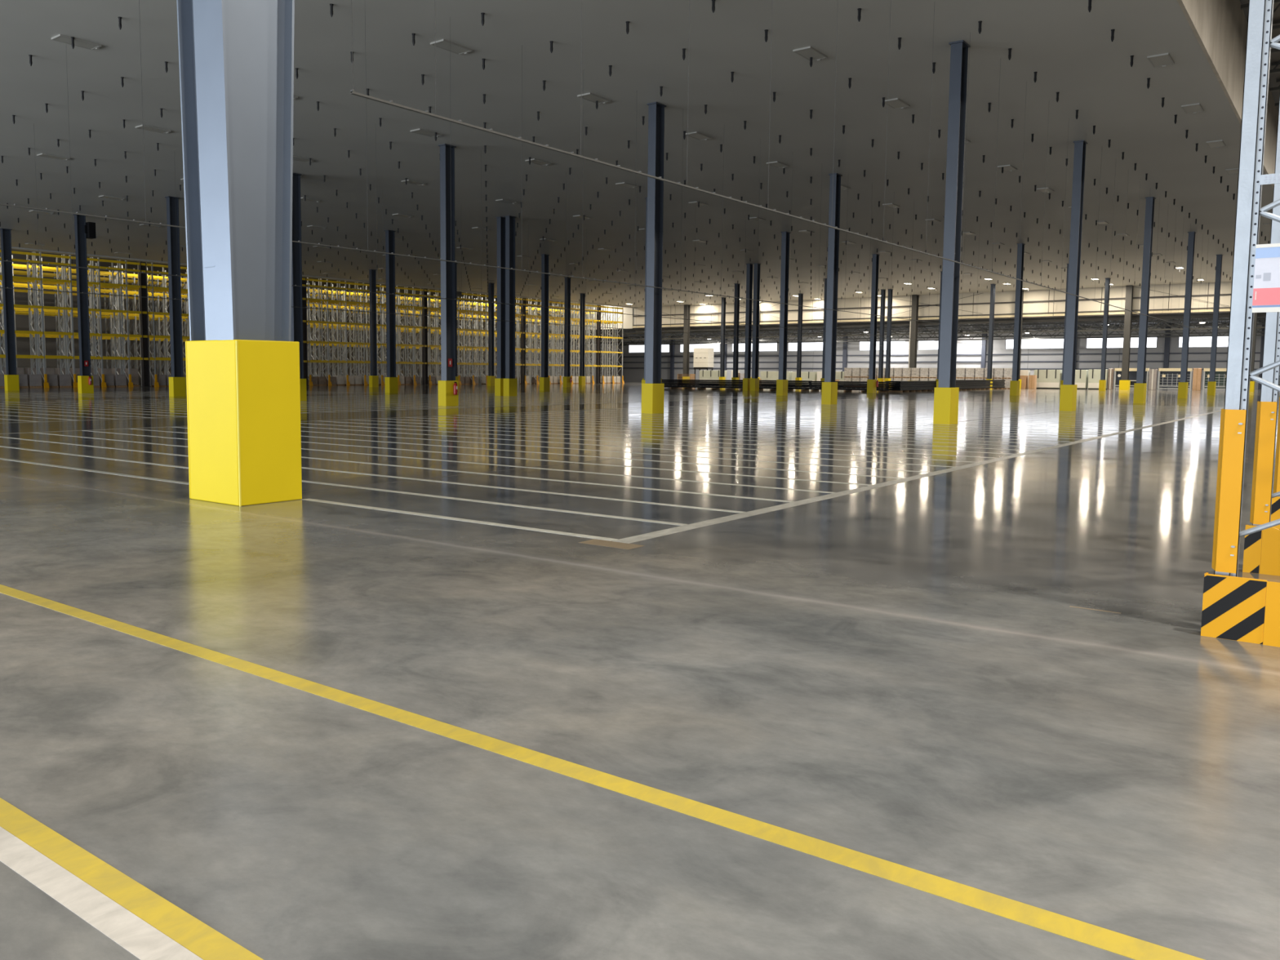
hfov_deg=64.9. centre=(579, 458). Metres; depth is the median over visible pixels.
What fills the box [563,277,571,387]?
steel column
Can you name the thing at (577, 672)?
floor
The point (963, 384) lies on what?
stack
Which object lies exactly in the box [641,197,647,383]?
steel column
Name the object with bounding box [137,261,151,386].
column
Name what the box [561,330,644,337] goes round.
joist
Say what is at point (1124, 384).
column
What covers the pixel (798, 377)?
steel column
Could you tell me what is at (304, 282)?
column
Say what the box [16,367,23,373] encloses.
pallet
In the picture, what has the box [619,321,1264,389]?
wall
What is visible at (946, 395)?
steel column
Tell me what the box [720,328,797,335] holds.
joist
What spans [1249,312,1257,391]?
column
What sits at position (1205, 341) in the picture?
window
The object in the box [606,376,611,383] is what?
pallet
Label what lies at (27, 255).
rack
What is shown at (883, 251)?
ceiling light
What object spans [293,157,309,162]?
diffuser
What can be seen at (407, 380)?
pallet
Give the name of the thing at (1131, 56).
pin
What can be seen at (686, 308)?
column
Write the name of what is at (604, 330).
joist
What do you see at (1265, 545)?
barrier
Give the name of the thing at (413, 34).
pin
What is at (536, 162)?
diffuser
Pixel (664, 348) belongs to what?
window
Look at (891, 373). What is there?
pallet
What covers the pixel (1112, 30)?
pin
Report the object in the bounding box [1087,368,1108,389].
cabinet
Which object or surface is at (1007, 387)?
pallet
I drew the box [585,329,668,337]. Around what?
joist
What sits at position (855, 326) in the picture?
joist
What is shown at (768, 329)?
joist
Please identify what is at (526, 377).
pallet
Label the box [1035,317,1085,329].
joist
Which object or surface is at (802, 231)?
ceiling light
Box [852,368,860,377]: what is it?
pallet
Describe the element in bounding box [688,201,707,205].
ceiling light
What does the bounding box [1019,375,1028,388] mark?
cardboard box
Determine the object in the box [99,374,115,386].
box
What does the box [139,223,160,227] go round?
ceiling light
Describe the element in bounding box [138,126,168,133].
diffuser
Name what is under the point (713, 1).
pin
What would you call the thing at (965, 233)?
ceiling light
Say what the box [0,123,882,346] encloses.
cable tray
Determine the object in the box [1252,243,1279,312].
sign
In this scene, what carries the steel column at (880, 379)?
on the floor
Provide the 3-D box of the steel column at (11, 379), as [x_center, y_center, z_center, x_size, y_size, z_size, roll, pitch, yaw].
[-40.832,-10.595,71.753,0.500,11.447,0.780,4,6,38]
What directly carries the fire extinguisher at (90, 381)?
attached to the steel column at (83, 229)
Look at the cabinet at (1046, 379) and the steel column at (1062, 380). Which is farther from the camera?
the cabinet at (1046, 379)
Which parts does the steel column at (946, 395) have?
cap plate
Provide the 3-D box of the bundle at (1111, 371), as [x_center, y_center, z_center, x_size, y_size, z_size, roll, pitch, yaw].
[60.857,-9.098,114.920,0.500,2.400,0.504,4,6,38]
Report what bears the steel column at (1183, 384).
on the floor
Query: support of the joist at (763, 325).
attached to the ceiling at (1209, 313)
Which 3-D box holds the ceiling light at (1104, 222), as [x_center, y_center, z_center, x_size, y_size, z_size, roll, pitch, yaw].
[33.856,-15.283,65.030,0.580,0.050,1.240,4,6,38]
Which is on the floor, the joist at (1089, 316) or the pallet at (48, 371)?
the pallet at (48, 371)
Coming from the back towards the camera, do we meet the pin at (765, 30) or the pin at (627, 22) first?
the pin at (765, 30)
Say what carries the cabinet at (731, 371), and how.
on the floor
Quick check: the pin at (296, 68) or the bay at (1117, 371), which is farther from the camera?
the bay at (1117, 371)
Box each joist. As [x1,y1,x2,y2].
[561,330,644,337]
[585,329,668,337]
[590,329,679,337]
[600,328,690,337]
[611,328,699,337]
[618,328,705,337]
[628,328,715,337]
[640,328,727,337]
[662,330,733,337]
[670,327,745,336]
[673,327,752,336]
[689,329,764,336]
[699,326,777,336]
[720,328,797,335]
[731,325,808,335]
[760,324,822,334]
[763,324,840,334]
[766,328,817,335]
[791,324,863,334]
[802,328,852,334]
[808,327,870,333]
[819,323,886,333]
[836,326,898,333]
[853,322,922,333]
[853,326,909,333]
[876,325,935,333]
[884,321,938,332]
[900,324,959,332]
[918,320,973,332]
[928,324,986,332]
[958,323,1013,331]
[960,324,999,331]
[970,319,1028,331]
[994,323,1042,330]
[1002,318,1056,330]
[1022,322,1064,329]
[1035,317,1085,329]
[1055,316,1101,329]
[1077,320,1116,329]
[1088,315,1132,328]
[1111,320,1139,325]
[1131,320,1164,328]
[1148,314,1180,328]
[1166,319,1197,327]
[1190,318,1213,327]
[1206,312,1229,326]
[1240,0,1279,9]
[1257,316,1265,325]
[1269,41,1279,73]
[1269,61,1279,91]
[1270,19,1279,53]
[1271,3,1279,30]
[1274,79,1279,106]
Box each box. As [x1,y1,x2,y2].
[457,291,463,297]
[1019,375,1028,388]
[1020,369,1030,388]
[1028,374,1036,388]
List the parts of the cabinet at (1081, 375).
panel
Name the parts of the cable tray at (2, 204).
hanger rod, hanger rod, hanger rod, rail, hanger rod, hanger rod, hanger rod, hanger rod, hanger rod, hanger rod, hanger rod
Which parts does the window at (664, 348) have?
pane, pane, pane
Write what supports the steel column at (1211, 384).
on the floor
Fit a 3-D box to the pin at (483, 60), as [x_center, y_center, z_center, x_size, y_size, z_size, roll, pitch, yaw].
[-3.056,-12.553,31.961,0.095,0.340,0.110,4,6,38]
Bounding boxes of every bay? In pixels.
[1113,368,1149,390]
[1157,368,1192,391]
[1202,368,1226,391]
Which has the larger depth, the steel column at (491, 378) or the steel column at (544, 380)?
the steel column at (491, 378)
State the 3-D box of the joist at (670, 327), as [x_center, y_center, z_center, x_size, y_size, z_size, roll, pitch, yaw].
[20.393,-20.407,162.040,0.098,0.648,27.022,4,6,38]
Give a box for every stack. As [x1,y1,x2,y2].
[662,379,733,389]
[732,379,812,391]
[808,381,889,391]
[884,380,936,391]
[955,379,1004,390]
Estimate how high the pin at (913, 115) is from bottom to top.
0.340 m
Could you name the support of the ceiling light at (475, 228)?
attached to the ceiling at (1073, 53)
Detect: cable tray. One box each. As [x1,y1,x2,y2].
[0,0,979,328]
[0,53,985,345]
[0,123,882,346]
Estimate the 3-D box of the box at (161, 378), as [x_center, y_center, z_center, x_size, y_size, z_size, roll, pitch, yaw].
[-39.489,-7.308,94.138,0.950,1.120,0.980,4,6,38]
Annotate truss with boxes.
[533,317,1265,342]
[585,323,1265,343]
[613,328,1264,345]
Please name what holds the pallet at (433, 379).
on the floor
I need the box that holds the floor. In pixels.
[0,381,1279,959]
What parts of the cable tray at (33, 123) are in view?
hanger rod, hanger rod, hanger rod, rail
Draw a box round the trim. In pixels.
[0,245,637,308]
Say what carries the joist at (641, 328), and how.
attached to the ceiling at (1209, 313)
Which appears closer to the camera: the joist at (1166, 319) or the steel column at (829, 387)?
the steel column at (829, 387)
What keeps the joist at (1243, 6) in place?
attached to the ceiling at (1274, 57)
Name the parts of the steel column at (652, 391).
cap plate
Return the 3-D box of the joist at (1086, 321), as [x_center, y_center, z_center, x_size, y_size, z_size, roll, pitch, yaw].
[65.216,-17.147,126.979,0.098,0.648,27.022,4,6,38]
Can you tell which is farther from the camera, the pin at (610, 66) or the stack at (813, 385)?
the stack at (813, 385)
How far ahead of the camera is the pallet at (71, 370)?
91.40 m
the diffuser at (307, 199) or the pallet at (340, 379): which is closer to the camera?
the diffuser at (307, 199)
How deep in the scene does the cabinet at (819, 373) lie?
130.25 m
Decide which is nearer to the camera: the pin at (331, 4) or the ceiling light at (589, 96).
the pin at (331, 4)
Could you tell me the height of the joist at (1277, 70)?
1.226 m
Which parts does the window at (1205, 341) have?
pane, pane, pane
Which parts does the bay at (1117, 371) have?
post, panel, post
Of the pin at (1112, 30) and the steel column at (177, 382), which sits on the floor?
the steel column at (177, 382)
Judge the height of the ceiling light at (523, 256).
0.050 m
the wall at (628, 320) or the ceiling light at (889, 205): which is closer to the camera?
the ceiling light at (889, 205)
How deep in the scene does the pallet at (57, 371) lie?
90.39 m
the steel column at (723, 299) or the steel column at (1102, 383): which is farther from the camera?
the steel column at (723, 299)
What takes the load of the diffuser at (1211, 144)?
attached to the ceiling light at (1215, 144)
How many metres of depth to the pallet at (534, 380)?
136.52 m
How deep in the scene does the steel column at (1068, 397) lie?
43.14 m
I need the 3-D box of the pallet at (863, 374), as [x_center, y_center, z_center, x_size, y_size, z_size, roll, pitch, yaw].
[35.733,-10.713,125.342,0.980,1.200,1.000,4,6,38]
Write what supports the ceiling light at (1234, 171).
attached to the ceiling at (1073, 53)
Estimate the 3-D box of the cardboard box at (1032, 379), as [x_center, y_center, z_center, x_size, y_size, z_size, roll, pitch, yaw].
[53.376,-9.022,118.206,0.700,1.600,0.804,4,6,38]
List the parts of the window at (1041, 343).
pane, pane, pane, pane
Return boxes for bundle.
[1107,368,1114,389]
[1147,368,1157,390]
[1191,368,1202,391]
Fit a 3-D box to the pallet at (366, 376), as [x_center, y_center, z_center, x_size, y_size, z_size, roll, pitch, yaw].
[-24.201,-8.844,113.541,0.950,1.080,0.980,4,6,38]
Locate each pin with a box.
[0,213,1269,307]
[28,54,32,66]
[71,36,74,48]
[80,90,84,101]
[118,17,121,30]
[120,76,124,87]
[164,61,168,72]
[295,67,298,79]
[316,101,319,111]
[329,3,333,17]
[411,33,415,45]
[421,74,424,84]
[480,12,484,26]
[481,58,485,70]
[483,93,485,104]
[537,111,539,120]
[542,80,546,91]
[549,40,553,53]
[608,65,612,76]
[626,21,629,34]
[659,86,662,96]
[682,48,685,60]
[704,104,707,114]
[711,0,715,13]
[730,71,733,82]
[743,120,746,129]
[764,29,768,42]
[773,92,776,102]
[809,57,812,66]
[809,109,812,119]
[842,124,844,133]
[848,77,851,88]
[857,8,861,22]
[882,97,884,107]
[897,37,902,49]
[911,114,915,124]
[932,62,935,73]
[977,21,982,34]
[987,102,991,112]
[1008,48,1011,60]
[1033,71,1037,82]
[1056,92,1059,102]
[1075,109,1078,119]
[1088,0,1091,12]
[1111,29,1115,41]
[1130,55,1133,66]
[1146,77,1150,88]
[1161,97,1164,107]
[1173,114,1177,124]
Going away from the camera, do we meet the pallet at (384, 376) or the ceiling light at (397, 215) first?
the ceiling light at (397, 215)
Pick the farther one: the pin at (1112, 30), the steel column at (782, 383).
the steel column at (782, 383)
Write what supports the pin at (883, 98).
hanging from the ceiling at (1073, 53)
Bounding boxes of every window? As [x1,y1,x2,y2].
[628,344,669,352]
[680,343,719,351]
[732,342,777,351]
[787,342,822,351]
[858,341,905,350]
[917,340,937,350]
[1004,338,1063,349]
[1085,337,1157,348]
[1177,336,1228,347]
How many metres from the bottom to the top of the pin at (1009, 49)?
0.340 m
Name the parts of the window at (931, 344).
pane, pane, pane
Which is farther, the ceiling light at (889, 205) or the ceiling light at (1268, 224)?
the ceiling light at (1268, 224)
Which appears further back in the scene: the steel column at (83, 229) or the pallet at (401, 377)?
the pallet at (401, 377)
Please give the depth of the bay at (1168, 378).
111.40 m
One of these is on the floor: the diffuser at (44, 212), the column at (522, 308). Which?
the column at (522, 308)
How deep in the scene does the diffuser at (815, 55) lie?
31.13 m
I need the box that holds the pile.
[677,373,694,379]
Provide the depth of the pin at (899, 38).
29.69 m
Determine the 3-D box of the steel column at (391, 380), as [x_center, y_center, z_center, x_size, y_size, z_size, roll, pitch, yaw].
[-13.435,-10.392,71.357,0.500,11.447,0.780,4,6,38]
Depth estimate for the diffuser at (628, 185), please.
53.11 m
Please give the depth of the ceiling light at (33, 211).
63.27 m
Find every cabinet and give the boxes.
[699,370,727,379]
[730,370,739,385]
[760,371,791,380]
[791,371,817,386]
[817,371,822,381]
[835,371,844,381]
[1033,369,1062,388]
[1074,369,1088,389]
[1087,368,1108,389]
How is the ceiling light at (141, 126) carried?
attached to the ceiling at (1073, 53)
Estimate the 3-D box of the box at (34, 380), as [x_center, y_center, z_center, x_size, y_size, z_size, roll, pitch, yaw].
[-46.435,-6.601,85.323,0.950,1.120,0.980,4,6,38]
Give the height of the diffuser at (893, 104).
0.043 m
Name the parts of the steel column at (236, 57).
lip plate, plate, plate, corner trim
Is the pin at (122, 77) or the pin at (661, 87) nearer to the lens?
the pin at (122, 77)
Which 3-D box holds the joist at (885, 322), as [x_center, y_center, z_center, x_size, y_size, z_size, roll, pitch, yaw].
[47.287,-18.451,141.003,0.098,0.648,27.022,4,6,38]
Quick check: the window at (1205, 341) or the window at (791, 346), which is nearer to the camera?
the window at (1205, 341)
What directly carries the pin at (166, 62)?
hanging from the ceiling at (1073, 53)
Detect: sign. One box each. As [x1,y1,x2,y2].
[84,360,88,366]
[448,358,452,366]
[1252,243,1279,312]
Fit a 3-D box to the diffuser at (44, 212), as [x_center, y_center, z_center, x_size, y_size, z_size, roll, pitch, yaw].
[-33.996,-15.563,63.366,0.500,0.043,1.120,4,6,38]
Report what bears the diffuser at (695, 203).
attached to the ceiling light at (691, 202)
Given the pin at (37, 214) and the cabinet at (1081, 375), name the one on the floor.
the cabinet at (1081, 375)
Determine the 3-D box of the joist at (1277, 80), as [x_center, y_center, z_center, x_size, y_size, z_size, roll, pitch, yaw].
[42.586,-16.648,40.117,24.322,1.226,0.126,4,6,38]
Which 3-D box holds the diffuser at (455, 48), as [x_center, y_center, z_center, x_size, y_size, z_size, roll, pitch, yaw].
[-3.922,-12.600,30.720,0.500,0.043,1.120,4,6,38]
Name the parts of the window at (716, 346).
pane, pane, pane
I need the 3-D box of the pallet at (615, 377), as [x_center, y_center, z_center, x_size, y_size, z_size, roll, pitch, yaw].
[4.847,-11.800,150.403,0.950,1.080,0.980,4,6,38]
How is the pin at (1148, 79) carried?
hanging from the ceiling at (1073, 53)
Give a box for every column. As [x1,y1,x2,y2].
[0,228,19,391]
[72,213,96,393]
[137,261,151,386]
[164,195,186,396]
[176,0,302,506]
[290,173,306,400]
[302,276,307,385]
[368,269,378,386]
[384,230,398,393]
[422,288,427,384]
[438,143,458,406]
[454,262,458,380]
[487,282,495,386]
[494,216,505,395]
[503,215,517,395]
[520,297,525,384]
[539,253,550,391]
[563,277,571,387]
[578,293,585,385]
[595,304,600,383]
[641,102,666,413]
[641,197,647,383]
[681,304,689,379]
[719,297,726,379]
[731,283,739,386]
[742,263,752,391]
[750,262,760,391]
[751,302,759,380]
[776,231,791,395]
[795,293,803,386]
[820,278,826,381]
[821,173,842,404]
[866,253,879,392]
[876,288,885,382]
[884,288,893,386]
[907,294,919,381]
[933,40,970,424]
[935,271,942,382]
[936,216,944,387]
[985,284,995,389]
[1009,243,1025,395]
[1018,290,1023,388]
[1059,140,1087,411]
[1059,263,1068,392]
[1098,277,1111,391]
[1119,284,1133,390]
[1133,196,1155,403]
[1177,231,1195,398]
[1207,254,1222,395]
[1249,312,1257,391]
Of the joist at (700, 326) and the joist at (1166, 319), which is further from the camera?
the joist at (700, 326)
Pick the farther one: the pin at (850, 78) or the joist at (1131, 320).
the joist at (1131, 320)
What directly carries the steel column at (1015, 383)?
on the floor
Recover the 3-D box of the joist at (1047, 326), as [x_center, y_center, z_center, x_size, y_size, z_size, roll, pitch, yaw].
[60.734,-17.473,130.485,0.098,0.648,27.022,4,6,38]
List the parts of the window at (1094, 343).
pane, pane, pane, pane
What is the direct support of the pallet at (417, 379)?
on the floor
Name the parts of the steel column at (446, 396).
cap plate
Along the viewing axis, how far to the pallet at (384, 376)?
115.07 m
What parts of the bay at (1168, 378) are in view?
post, rail, rail, panel, post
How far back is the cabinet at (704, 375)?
140.22 m
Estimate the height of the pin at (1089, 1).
0.340 m
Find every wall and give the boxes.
[516,297,633,331]
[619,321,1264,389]
[632,281,1265,332]
[1177,0,1278,188]
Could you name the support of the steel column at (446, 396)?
on the floor
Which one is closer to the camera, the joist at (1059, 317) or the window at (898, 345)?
the joist at (1059, 317)
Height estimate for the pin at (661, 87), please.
0.340 m
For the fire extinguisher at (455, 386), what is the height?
0.580 m
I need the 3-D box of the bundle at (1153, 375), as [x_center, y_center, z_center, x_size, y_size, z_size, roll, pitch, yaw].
[64.210,-8.835,112.362,0.750,2.350,0.604,4,6,38]
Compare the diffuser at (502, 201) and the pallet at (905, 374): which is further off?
the pallet at (905, 374)
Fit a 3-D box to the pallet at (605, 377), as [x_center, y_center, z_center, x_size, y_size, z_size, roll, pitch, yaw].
[3.318,-11.645,148.463,0.950,1.080,0.980,4,6,38]
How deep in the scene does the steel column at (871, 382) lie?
83.55 m
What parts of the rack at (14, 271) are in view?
upright frame, upright frame, upright frame, upright frame, upright frame, upright frame, upright frame, upright frame, upright frame, upright frame, upright frame, upright frame, upright frame, upright frame, upright frame, upright frame, upright frame, upright frame, upright frame, upright frame, upright frame, upright frame, upright frame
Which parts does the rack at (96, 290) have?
upright frame, upright frame, upright frame, upright frame, upright frame, upright frame, upright frame, upright frame, upright frame, upright frame, upright frame, upright frame, upright frame, upright frame, upright frame, upright frame, upright frame, upright frame, upright frame, upright frame, upright frame, upright frame, upright frame, upright frame, upright frame, upright frame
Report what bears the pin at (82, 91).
hanging from the ceiling at (1073, 53)
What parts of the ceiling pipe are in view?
hanger rod, hanger rod, hanger rod, hanger rod, hanger rod, hanger rod, hanger rod, hanger rod, hanger rod, hanger rod, hanger rod, hanger rod, hanger rod, hanger rod, hanger rod, hanger rod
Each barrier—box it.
[1200,572,1279,647]
[1242,524,1279,576]
[1270,496,1279,529]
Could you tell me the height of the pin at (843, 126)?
0.340 m
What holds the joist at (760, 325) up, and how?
attached to the ceiling at (1209, 313)
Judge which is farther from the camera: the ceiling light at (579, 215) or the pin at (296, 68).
the ceiling light at (579, 215)
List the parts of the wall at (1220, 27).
panel, panel, panel, panel, panel, panel, panel, panel, panel, panel, panel, panel, panel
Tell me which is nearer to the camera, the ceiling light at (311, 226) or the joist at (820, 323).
the ceiling light at (311, 226)
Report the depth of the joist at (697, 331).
163.99 m
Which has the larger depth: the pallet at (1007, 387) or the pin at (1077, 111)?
the pallet at (1007, 387)
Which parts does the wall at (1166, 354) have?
panel, panel, panel, panel, panel, panel, panel, panel, panel, panel, panel, panel, post, panel, panel, panel, panel, panel, panel, panel, panel, panel, panel, panel, post, panel, panel, panel, panel, panel, panel, panel, panel, panel, panel, panel, panel, panel, panel, panel, panel, panel, panel, panel, panel, panel, post, panel, panel, panel, panel, panel, panel, panel, panel, panel, panel, panel, panel, panel, panel, panel, panel, panel, post, panel, panel, panel, panel, panel, panel, panel, panel, panel, panel, panel, panel, panel, panel, panel, panel, post, panel, panel, panel, panel, panel, panel, panel, panel, panel, panel, panel, post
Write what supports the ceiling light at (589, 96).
attached to the ceiling at (1073, 53)
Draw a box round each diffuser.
[31,211,51,213]
[54,36,97,48]
[100,196,121,199]
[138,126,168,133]
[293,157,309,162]
[300,198,318,201]
[393,214,410,217]
[404,181,424,185]
[412,130,439,137]
[433,41,469,53]
[497,200,515,203]
[527,160,548,164]
[579,94,607,103]
[618,183,635,187]
[688,133,709,139]
[691,202,705,205]
[768,162,786,167]
[795,48,825,60]
[884,100,907,108]
[884,204,897,207]
[1000,165,1015,170]
[1149,55,1172,66]
[1182,105,1202,113]
[1208,141,1224,147]
[1226,168,1238,173]
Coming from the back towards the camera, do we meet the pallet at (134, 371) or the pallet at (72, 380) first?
the pallet at (134, 371)
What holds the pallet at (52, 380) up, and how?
on the floor
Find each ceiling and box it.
[0,0,1273,306]
[549,312,1265,335]
[1240,0,1279,111]
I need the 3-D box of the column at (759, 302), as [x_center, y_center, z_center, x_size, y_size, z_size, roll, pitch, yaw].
[24.391,-15.882,138.649,0.900,11.447,1.000,4,6,38]
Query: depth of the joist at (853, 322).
144.21 m
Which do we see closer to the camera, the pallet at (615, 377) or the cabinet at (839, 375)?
the cabinet at (839, 375)
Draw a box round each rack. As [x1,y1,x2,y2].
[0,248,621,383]
[0,249,624,387]
[0,252,615,386]
[0,255,594,383]
[0,257,586,382]
[0,264,563,377]
[0,270,557,378]
[1211,0,1279,577]
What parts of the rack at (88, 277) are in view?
upright frame, upright frame, upright frame, upright frame, upright frame, upright frame, upright frame, upright frame, upright frame, upright frame, upright frame, upright frame, upright frame, upright frame, upright frame, upright frame, upright frame, upright frame, upright frame, upright frame, upright frame, upright frame, upright frame, upright frame, upright frame, upright frame, upright frame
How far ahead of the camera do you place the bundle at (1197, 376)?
109.51 m
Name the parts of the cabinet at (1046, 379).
panel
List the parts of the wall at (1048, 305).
panel, panel, panel, panel, panel, panel, sill, panel, panel, panel, panel, panel, panel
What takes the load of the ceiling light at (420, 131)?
attached to the ceiling at (1073, 53)
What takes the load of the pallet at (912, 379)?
on the floor
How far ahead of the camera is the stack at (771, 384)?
94.76 m
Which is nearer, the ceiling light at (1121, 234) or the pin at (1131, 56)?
the pin at (1131, 56)
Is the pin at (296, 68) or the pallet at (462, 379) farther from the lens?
the pallet at (462, 379)
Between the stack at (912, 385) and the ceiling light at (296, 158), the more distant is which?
the stack at (912, 385)
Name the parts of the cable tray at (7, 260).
hanger rod, hanger rod, hanger rod, rail, hanger rod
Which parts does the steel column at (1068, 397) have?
cap plate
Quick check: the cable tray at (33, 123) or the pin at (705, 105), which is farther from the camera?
the cable tray at (33, 123)
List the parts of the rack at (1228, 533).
post, perforated rail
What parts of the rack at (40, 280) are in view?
upright frame, upright frame, upright frame, upright frame, upright frame, upright frame, upright frame, upright frame, upright frame, upright frame, upright frame, upright frame, upright frame, upright frame, upright frame, upright frame, upright frame, upright frame, upright frame, upright frame, upright frame, upright frame, upright frame, upright frame, upright frame, upright frame, upright frame, upright frame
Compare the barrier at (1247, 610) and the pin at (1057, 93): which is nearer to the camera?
the barrier at (1247, 610)
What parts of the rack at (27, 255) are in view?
upright frame, upright frame, upright frame, upright frame, upright frame, upright frame, upright frame, upright frame, upright frame, upright frame, upright frame, upright frame, upright frame, upright frame, upright frame, upright frame, upright frame, upright frame, upright frame, upright frame, upright frame, upright frame, upright frame, upright frame, upright frame, upright frame, upright frame, upright frame, upright frame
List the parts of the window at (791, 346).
pane, pane, pane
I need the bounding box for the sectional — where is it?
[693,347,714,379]
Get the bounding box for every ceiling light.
[25,243,44,245]
[29,209,53,213]
[36,153,69,159]
[51,34,101,49]
[98,195,124,199]
[114,252,131,254]
[135,124,171,133]
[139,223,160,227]
[293,155,314,162]
[300,197,320,202]
[306,225,327,228]
[313,245,329,248]
[391,213,413,217]
[400,179,426,185]
[409,128,441,137]
[430,39,472,54]
[457,246,472,249]
[471,226,490,230]
[495,199,517,204]
[517,255,531,257]
[524,158,551,165]
[539,238,555,241]
[573,214,591,218]
[577,92,610,103]
[597,248,613,250]
[615,182,638,187]
[685,131,711,140]
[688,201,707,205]
[693,240,708,242]
[749,217,765,221]
[766,160,789,168]
[792,46,827,61]
[799,230,814,233]
[840,184,850,190]
[841,241,855,244]
[878,250,891,253]
[882,203,900,208]
[884,97,910,109]
[962,231,975,235]
[991,242,1004,245]
[997,164,1017,171]
[1036,187,1053,192]
[1094,220,1108,224]
[1116,233,1129,236]
[1146,53,1174,67]
[1181,102,1204,113]
[1206,139,1225,147]
[1225,168,1238,174]
[1262,222,1271,226]
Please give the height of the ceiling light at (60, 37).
0.070 m
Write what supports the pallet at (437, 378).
on the floor
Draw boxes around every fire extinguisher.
[88,375,92,384]
[453,382,457,395]
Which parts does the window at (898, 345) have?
pane, pane, pane, pane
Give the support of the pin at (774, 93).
hanging from the ceiling at (1073, 53)
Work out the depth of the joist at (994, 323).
137.59 m
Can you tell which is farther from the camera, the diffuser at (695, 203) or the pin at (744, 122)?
the diffuser at (695, 203)
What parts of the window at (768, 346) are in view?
pane, pane, pane, pane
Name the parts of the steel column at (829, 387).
cap plate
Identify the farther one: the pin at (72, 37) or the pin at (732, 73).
the pin at (732, 73)
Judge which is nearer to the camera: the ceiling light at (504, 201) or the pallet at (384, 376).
the ceiling light at (504, 201)
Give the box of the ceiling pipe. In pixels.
[350,0,1208,332]
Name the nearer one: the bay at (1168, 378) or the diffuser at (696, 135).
the diffuser at (696, 135)
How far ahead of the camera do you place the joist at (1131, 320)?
128.15 m
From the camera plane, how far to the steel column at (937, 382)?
63.56 m
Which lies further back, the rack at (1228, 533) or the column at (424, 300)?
the column at (424, 300)
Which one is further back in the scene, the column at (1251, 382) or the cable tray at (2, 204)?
the column at (1251, 382)
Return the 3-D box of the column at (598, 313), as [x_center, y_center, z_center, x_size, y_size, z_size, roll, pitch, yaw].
[2.769,-17.893,146.245,0.520,13.900,0.710,4,6,38]
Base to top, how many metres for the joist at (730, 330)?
0.648 m
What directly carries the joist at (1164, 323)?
attached to the ceiling at (1209, 313)
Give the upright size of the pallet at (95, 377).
1.120 m
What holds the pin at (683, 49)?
hanging from the ceiling at (1073, 53)
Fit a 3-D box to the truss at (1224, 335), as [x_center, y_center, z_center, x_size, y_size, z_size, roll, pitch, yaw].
[60.976,-17.396,142.164,139.023,1.088,0.168,4,6,38]
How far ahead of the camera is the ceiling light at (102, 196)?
57.86 m
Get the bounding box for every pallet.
[0,367,5,373]
[0,373,6,387]
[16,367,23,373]
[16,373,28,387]
[24,367,36,373]
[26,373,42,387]
[40,368,54,386]
[42,373,58,387]
[54,368,66,374]
[57,374,71,387]
[69,368,79,384]
[71,374,79,386]
[90,368,96,374]
[91,374,100,386]
[97,368,111,379]
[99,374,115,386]
[111,368,120,374]
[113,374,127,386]
[124,368,139,386]
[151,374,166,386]
[165,374,171,386]
[307,376,318,385]
[317,376,326,385]
[325,376,336,385]
[333,375,345,385]
[344,375,354,385]
[354,375,362,385]
[361,375,368,385]
[378,375,386,385]
[395,375,404,385]
[404,377,412,385]
[411,377,420,384]
[427,377,435,384]
[431,375,440,384]
[460,377,464,384]
[464,377,471,384]
[470,377,478,384]
[481,375,485,384]
[520,376,529,383]
[531,377,539,383]
[552,376,558,383]
[574,376,578,383]
[585,376,591,383]
[600,376,606,383]
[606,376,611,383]
[610,376,616,383]
[616,376,620,383]
[844,368,852,377]
[844,377,852,386]
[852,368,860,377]
[852,377,861,385]
[860,368,868,377]
[860,377,868,385]
[876,368,885,377]
[889,368,893,377]
[893,368,902,377]
[893,377,903,381]
[902,368,911,377]
[902,377,911,380]
[911,368,920,377]
[911,377,919,380]
[920,368,928,377]
[920,377,928,380]
[928,368,937,377]
[928,377,937,382]
[955,368,965,377]
[964,368,975,378]
[974,368,984,378]
[984,368,994,378]
[993,368,1004,378]
[1003,368,1012,378]
[1003,378,1012,389]
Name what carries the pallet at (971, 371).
on the pallet
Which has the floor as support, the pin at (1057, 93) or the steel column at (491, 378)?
the steel column at (491, 378)
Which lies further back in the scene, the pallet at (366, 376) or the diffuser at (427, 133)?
the pallet at (366, 376)
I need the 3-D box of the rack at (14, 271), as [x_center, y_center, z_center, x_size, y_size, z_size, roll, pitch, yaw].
[-30.464,-14.955,123.459,1.200,11.500,89.220,4,6,38]
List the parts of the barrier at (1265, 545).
striped plate, gusset plate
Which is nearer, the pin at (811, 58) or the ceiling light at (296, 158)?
the pin at (811, 58)
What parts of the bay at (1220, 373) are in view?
post, panel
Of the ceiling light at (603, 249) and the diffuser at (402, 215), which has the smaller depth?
the diffuser at (402, 215)
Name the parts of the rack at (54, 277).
upright frame, upright frame, upright frame, upright frame, upright frame, upright frame, upright frame, upright frame, upright frame, upright frame, upright frame, upright frame, upright frame, upright frame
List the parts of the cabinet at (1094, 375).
panel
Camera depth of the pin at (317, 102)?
37.12 m

